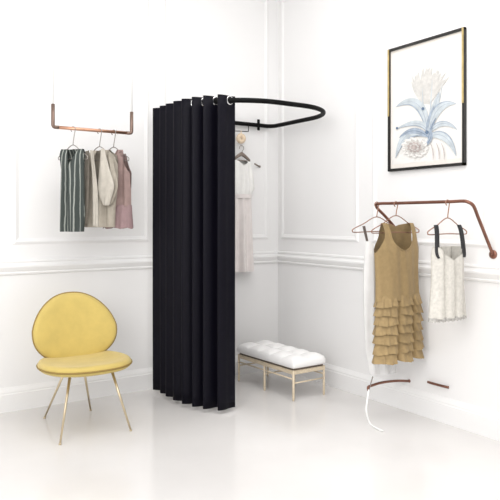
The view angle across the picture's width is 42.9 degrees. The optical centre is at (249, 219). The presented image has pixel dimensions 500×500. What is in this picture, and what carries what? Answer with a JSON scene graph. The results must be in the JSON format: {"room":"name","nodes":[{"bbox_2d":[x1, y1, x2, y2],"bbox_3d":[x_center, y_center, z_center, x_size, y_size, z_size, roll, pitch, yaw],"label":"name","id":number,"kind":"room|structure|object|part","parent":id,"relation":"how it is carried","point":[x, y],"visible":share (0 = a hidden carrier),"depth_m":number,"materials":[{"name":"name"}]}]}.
{"room":"clothing store","nodes":[
{"label":"clothing store","id":0,"kind":"room"},
{"bbox_2d":[0,0,277,388],"bbox_3d":[-1.660,-0.425,4.168,4.700,3.510,0.100,0,0,-34],"label":"wall","id":1,"kind":"structure","parent":0,"point":[214,47],"depth_m":4.56,"materials":[{"name":"paint"}]},
{"bbox_2d":[12,0,148,243],"bbox_3d":[-1.150,-0.845,4.444,0.975,2.010,0.011,0,0,-34],"label":"trim","id":2,"kind":"structure","parent":1,"relation":"attached to","point":[15,3],"depth_m":4.26,"materials":[{"name":"white paint"}]},
{"bbox_2d":[0,355,272,412],"bbox_3d":[-1.668,1.172,4.091,4.600,0.156,0.020,0,0,-34],"label":"baseboard","id":3,"kind":"structure","parent":1,"relation":"attached to","point":[23,397],"depth_m":4.41,"materials":[{"name":"white paint"}]},
{"bbox_2d":[0,251,277,274],"bbox_3d":[-1.666,0.310,4.088,4.600,0.100,0.027,0,0,-34],"label":"trim","id":4,"kind":"structure","parent":1,"relation":"attached to","point":[79,264],"depth_m":4.43,"materials":[{"name":"white paint"}]},
{"bbox_2d":[161,0,267,238],"bbox_3d":[-0.253,-0.845,5.045,0.985,2.010,0.011,0,0,-34],"label":"trim","id":5,"kind":"structure","parent":1,"relation":"attached to","point":[163,2],"depth_m":5.30,"materials":[{"name":"white paint"}]},
{"bbox_2d":[236,131,245,143],"bbox_3d":[-0.072,-0.664,5.107,0.084,0.105,0.037,0,0,-28],"label":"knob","id":6,"kind":"object","parent":1,"relation":"attached to","point":[240,138],"visible":1,"depth_m":5.09,"materials":[{"name":"beige"}]},
{"bbox_2d":[235,145,249,160],"bbox_3d":[-0.067,-0.536,5.110,0.156,0.129,0.018,0,0,-34],"label":"wooden hanger","id":7,"kind":"object","parent":6,"relation":"hanging from","point":[242,154],"visible":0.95,"depth_m":5.11,"materials":[{"name":"brown wood"}]},
{"bbox_2d":[235,160,254,271],"bbox_3d":[-0.055,-0.031,5.116,0.230,0.892,0.101,0,0,-34],"label":"dress","id":8,"kind":"object","parent":1,"relation":"attached to","point":[244,179],"visible":0.81,"depth_m":5.08,"materials":[{"name":"white fabric"}]},
{"bbox_2d":[202,98,325,129],"bbox_3d":[-0.010,-0.777,4.636,1.094,0.090,0.961,0,0,-34],"label":"rail","id":9,"kind":"object","parent":1,"relation":"attached to","point":[258,124],"visible":0.55,"depth_m":4.38,"materials":[{"name":"black metal"}]},
{"bbox_2d":[153,94,234,410],"bbox_3d":[-0.436,0.207,4.334,0.746,2.030,0.179,0,0,40],"label":"curtain","id":10,"kind":"object","parent":9,"relation":"hanging from","point":[194,140],"visible":1,"depth_m":4.17,"materials":[{"name":"black fabric"}]},
{"bbox_2d":[0,369,499,499],"bbox_3d":[0.053,1.290,1.524,4.600,0.080,6.200,0,0,-34],"label":"floor","id":11,"kind":"structure","parent":0,"point":[270,445],"depth_m":3.47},
{"bbox_2d":[32,292,132,444],"bbox_3d":[-1.012,0.853,3.857,0.557,0.794,0.591,0,0,-33],"label":"lounge chair","id":12,"kind":"object","parent":11,"relation":"on","point":[73,332],"visible":1,"depth_m":3.94,"materials":[{"name":"yellow fabric"}]},
{"bbox_3d":[-1.210,1.070,3.983,0.192,0.357,0.017,0,0,23],"label":"leg","id":13,"kind":"part","parent":12,"relation":"part of","materials":[{"name":"gold metal"}]},
{"bbox_3d":[-1.047,1.070,3.606,0.016,0.356,0.137,0,0,11],"label":"leg","id":14,"kind":"part","parent":12,"relation":"part of","materials":[{"name":"gold metal"}]},
{"bbox_3d":[-1.105,0.672,3.998,0.526,0.419,0.133,0,0,-33],"label":"backrest","id":15,"kind":"part","parent":12,"relation":"part of","materials":[{"name":"yellow fabric"}]},
{"bbox_3d":[-0.997,0.845,3.834,0.544,0.026,0.524,0,0,-33],"label":"seat","id":16,"kind":"part","parent":12,"relation":"part of","materials":[{"name":"yellow fabric"}]},
{"bbox_3d":[-1.046,1.070,4.088,0.017,0.357,0.192,0,0,2],"label":"leg","id":17,"kind":"part","parent":12,"relation":"part of","materials":[{"name":"gold metal"}]},
{"bbox_3d":[-0.768,1.070,3.787,0.137,0.355,0.017,0,0,15],"label":"leg","id":18,"kind":"part","parent":12,"relation":"part of","materials":[{"name":"gold metal"}]},
{"bbox_2d":[237,340,325,400],"bbox_3d":[0.221,1.099,4.750,0.308,0.302,0.700,0,0,-35],"label":"tufted bench","id":19,"kind":"object","parent":11,"relation":"on","point":[278,356],"visible":1,"depth_m":4.58,"materials":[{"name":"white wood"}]},
{"bbox_3d":[-0.086,1.145,4.941,0.017,0.210,0.017,0,0,-35],"label":"leg","id":20,"kind":"part","parent":19,"relation":"part of","materials":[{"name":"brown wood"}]},
{"bbox_3d":[0.107,1.145,4.669,0.017,0.210,0.017,0,0,-35],"label":"leg","id":21,"kind":"part","parent":19,"relation":"part of","materials":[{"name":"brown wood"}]},
{"bbox_3d":[0.221,1.055,4.750,0.294,0.026,0.682,0,0,-35],"label":"frame","id":22,"kind":"part","parent":19,"relation":"part of","materials":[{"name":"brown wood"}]},
{"bbox_2d":[237,340,325,368],"bbox_3d":[0.221,0.987,4.750,0.308,0.078,0.700,0,0,-35],"label":"cushion","id":23,"kind":"object","parent":19,"relation":"on","point":[278,355],"depth_m":4.61,"materials":[{"name":"white leather"}]},
{"bbox_3d":[0.300,1.145,4.396,0.017,0.210,0.017,0,0,-35],"label":"leg","id":24,"kind":"part","parent":19,"relation":"part of","materials":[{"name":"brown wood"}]},
{"bbox_3d":[0.528,1.145,4.558,0.017,0.210,0.017,0,0,-35],"label":"leg","id":25,"kind":"part","parent":19,"relation":"part of","materials":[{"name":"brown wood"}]},
{"bbox_2d":[278,0,499,412],"bbox_3d":[2.005,-0.425,2.833,0.100,3.510,6.200,0,0,-34],"label":"wall","id":26,"kind":"structure","parent":0,"point":[320,309],"depth_m":4.50,"materials":[{"name":"paint"}]},
{"bbox_2d":[281,0,358,241],"bbox_3d":[0.516,-0.845,4.953,0.011,2.010,0.930,0,0,-34],"label":"trim","id":27,"kind":"structure","parent":26,"relation":"attached to","point":[283,236],"depth_m":4.67,"materials":[{"name":"white paint"}]},
{"bbox_2d":[277,251,499,282],"bbox_3d":[1.952,0.310,2.798,0.027,0.100,6.200,0,0,-34],"label":"trim","id":28,"kind":"structure","parent":26,"relation":"attached to","point":[472,272],"depth_m":4.59,"materials":[{"name":"white paint"}]},
{"bbox_2d":[296,363,499,440],"bbox_3d":[1.955,1.172,2.800,0.020,0.156,6.200,0,0,-34],"label":"baseboard","id":29,"kind":"structure","parent":26,"relation":"attached to","point":[481,421],"depth_m":4.10,"materials":[{"name":"white paint"}]},
{"bbox_2d":[387,27,465,171],"bbox_3d":[1.109,-0.738,4.050,0.028,0.823,0.619,0,0,-34],"label":"framed print","id":30,"kind":"object","parent":26,"relation":"attached to","point":[426,78],"visible":1,"depth_m":4.03,"materials":[{"name":"white paper"}]},
{"bbox_2d":[372,0,488,247],"bbox_3d":[1.113,-0.845,4.063,0.011,2.010,0.935,0,0,-34],"label":"trim","id":31,"kind":"structure","parent":26,"relation":"attached to","point":[443,242],"depth_m":3.75,"materials":[{"name":"white paint"}]},
{"bbox_2d":[365,199,496,431],"bbox_3d":[1.041,0.571,3.775,0.458,1.368,0.741,0,0,-34],"label":"clothes rack","id":32,"kind":"object","parent":26,"relation":"attached to","point":[492,254],"visible":0.95,"depth_m":3.78,"materials":[{"name":"orange metal"}]},
{"bbox_2d":[352,202,393,232],"bbox_3d":[0.799,-0.019,4.017,0.380,0.196,0.006,0,0,-26],"label":"wire hanger","id":33,"kind":"object","parent":32,"relation":"hanging from","point":[375,202],"visible":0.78,"depth_m":4.00,"materials":[{"name":"gold metal"}]},
{"bbox_2d":[362,226,395,374],"bbox_3d":[0.820,0.503,4.024,0.260,0.933,0.087,0,0,-26],"label":"gown","id":34,"kind":"object","parent":33,"relation":"hanging from","point":[369,264],"visible":0.37,"depth_m":3.97,"materials":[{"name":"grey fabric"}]},
{"bbox_3d":[0.742,1.152,3.850,0.046,0.206,0.207,0,0,-14],"label":"leg","id":35,"kind":"part","parent":32,"relation":"part of","materials":[{"name":"white paint"}]},
{"bbox_2d":[371,201,419,233],"bbox_3d":[0.893,-0.017,3.898,0.420,0.197,0.006,0,0,-34],"label":"wire hanger","id":36,"kind":"object","parent":32,"relation":"hanging from","point":[395,201],"visible":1,"depth_m":3.89,"materials":[{"name":"gold metal"}]},
{"bbox_2d":[372,223,423,364],"bbox_3d":[0.910,0.440,3.909,0.429,0.847,0.162,0,0,-34],"label":"dress","id":37,"kind":"object","parent":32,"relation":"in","point":[397,331],"visible":1,"depth_m":3.85,"materials":[{"name":"beige fabric"}]},
{"bbox_3d":[1.107,0.045,3.819,0.300,0.317,0.741,0,0,-34],"label":"rail","id":38,"kind":"part","parent":32,"relation":"part of","materials":[{"name":"orange metal"}]},
{"bbox_2d":[427,199,466,234],"bbox_3d":[1.109,-0.016,3.575,0.339,0.200,0.006,0,0,-34],"label":"wire hanger","id":39,"kind":"object","parent":32,"relation":"hanging from","point":[447,199],"visible":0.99,"depth_m":3.57,"materials":[{"name":"gold metal"}]},
{"bbox_2d":[428,225,466,322],"bbox_3d":[1.110,0.295,3.574,0.306,0.537,0.109,0,0,-34],"label":"dress","id":40,"kind":"object","parent":39,"relation":"hanging from","point":[447,293],"visible":1,"depth_m":3.52,"materials":[{"name":"fabric"}]},
{"bbox_3d":[0.053,-2.140,1.524,4.600,0.080,6.200,0,0,-34],"label":"ceiling","id":41,"kind":"structure","parent":0,"visible":0},
{"bbox_2d":[51,0,132,134],"bbox_3d":[-1.012,-1.335,4.122,0.585,1.530,0.060,0,0,-34],"label":"rail","id":42,"kind":"object","parent":41,"relation":"hanging from","point":[53,125],"visible":1,"depth_m":4.10,"materials":[{"name":"brown metal"}]},
{"bbox_3d":[-1.230,-1.412,3.975,0.013,1.376,0.013,0,0,-34],"label":"hanging rod","id":43,"kind":"part","parent":42,"relation":"part of","materials":[{"name":"white paint"}]},
{"bbox_2d":[58,126,87,159],"bbox_3d":[-1.124,-0.488,4.046,0.218,0.214,0.007,0,0,16],"label":"wire hanger","id":44,"kind":"object","parent":42,"relation":"hanging from","point":[72,126],"visible":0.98,"depth_m":4.04,"materials":[{"name":"silver metal"}]},
{"bbox_2d":[60,149,85,231],"bbox_3d":[-1.128,-0.188,4.043,0.175,0.524,0.116,0,0,16],"label":"striped shirt","id":45,"kind":"object","parent":44,"relation":"hanging from","point":[72,193],"visible":1,"depth_m":4.01,"materials":[{"name":"green fabric"}]},
{"bbox_2d":[94,129,115,160],"bbox_3d":[-0.979,-0.488,4.144,0.238,0.214,0.006,0,0,18],"label":"wire hanger","id":46,"kind":"object","parent":42,"relation":"hanging from","point":[100,129],"visible":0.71,"depth_m":4.14,"materials":[{"name":"silver metal"}]},
{"bbox_2d":[84,149,117,226],"bbox_3d":[-0.970,-0.203,4.115,0.284,0.501,0.158,0,0,18],"label":"cardigan","id":47,"kind":"object","parent":46,"relation":"hanging from","point":[101,177],"visible":0.92,"depth_m":4.07,"materials":[{"name":"beige fabric"}]},
{"bbox_2d":[109,130,128,160],"bbox_3d":[-0.899,-0.489,4.197,0.238,0.211,0.006,0,0,20],"label":"wire hanger","id":48,"kind":"object","parent":42,"relation":"hanging from","point":[114,130],"visible":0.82,"depth_m":4.19,"materials":[{"name":"silver metal"}]},
{"bbox_2d":[103,150,132,228],"bbox_3d":[-0.872,-0.202,4.186,0.229,0.518,0.130,0,0,20],"label":"sleeveless top","id":49,"kind":"object","parent":48,"relation":"hanging from","point":[124,216],"visible":0.47,"depth_m":4.14,"materials":[{"name":"pink fabric"}]},
{"bbox_3d":[-0.793,-1.412,4.268,0.013,1.376,0.013,0,0,-34],"label":"hanging rod","id":50,"kind":"part","parent":42,"relation":"part of","materials":[{"name":"white paint"}]}
]}

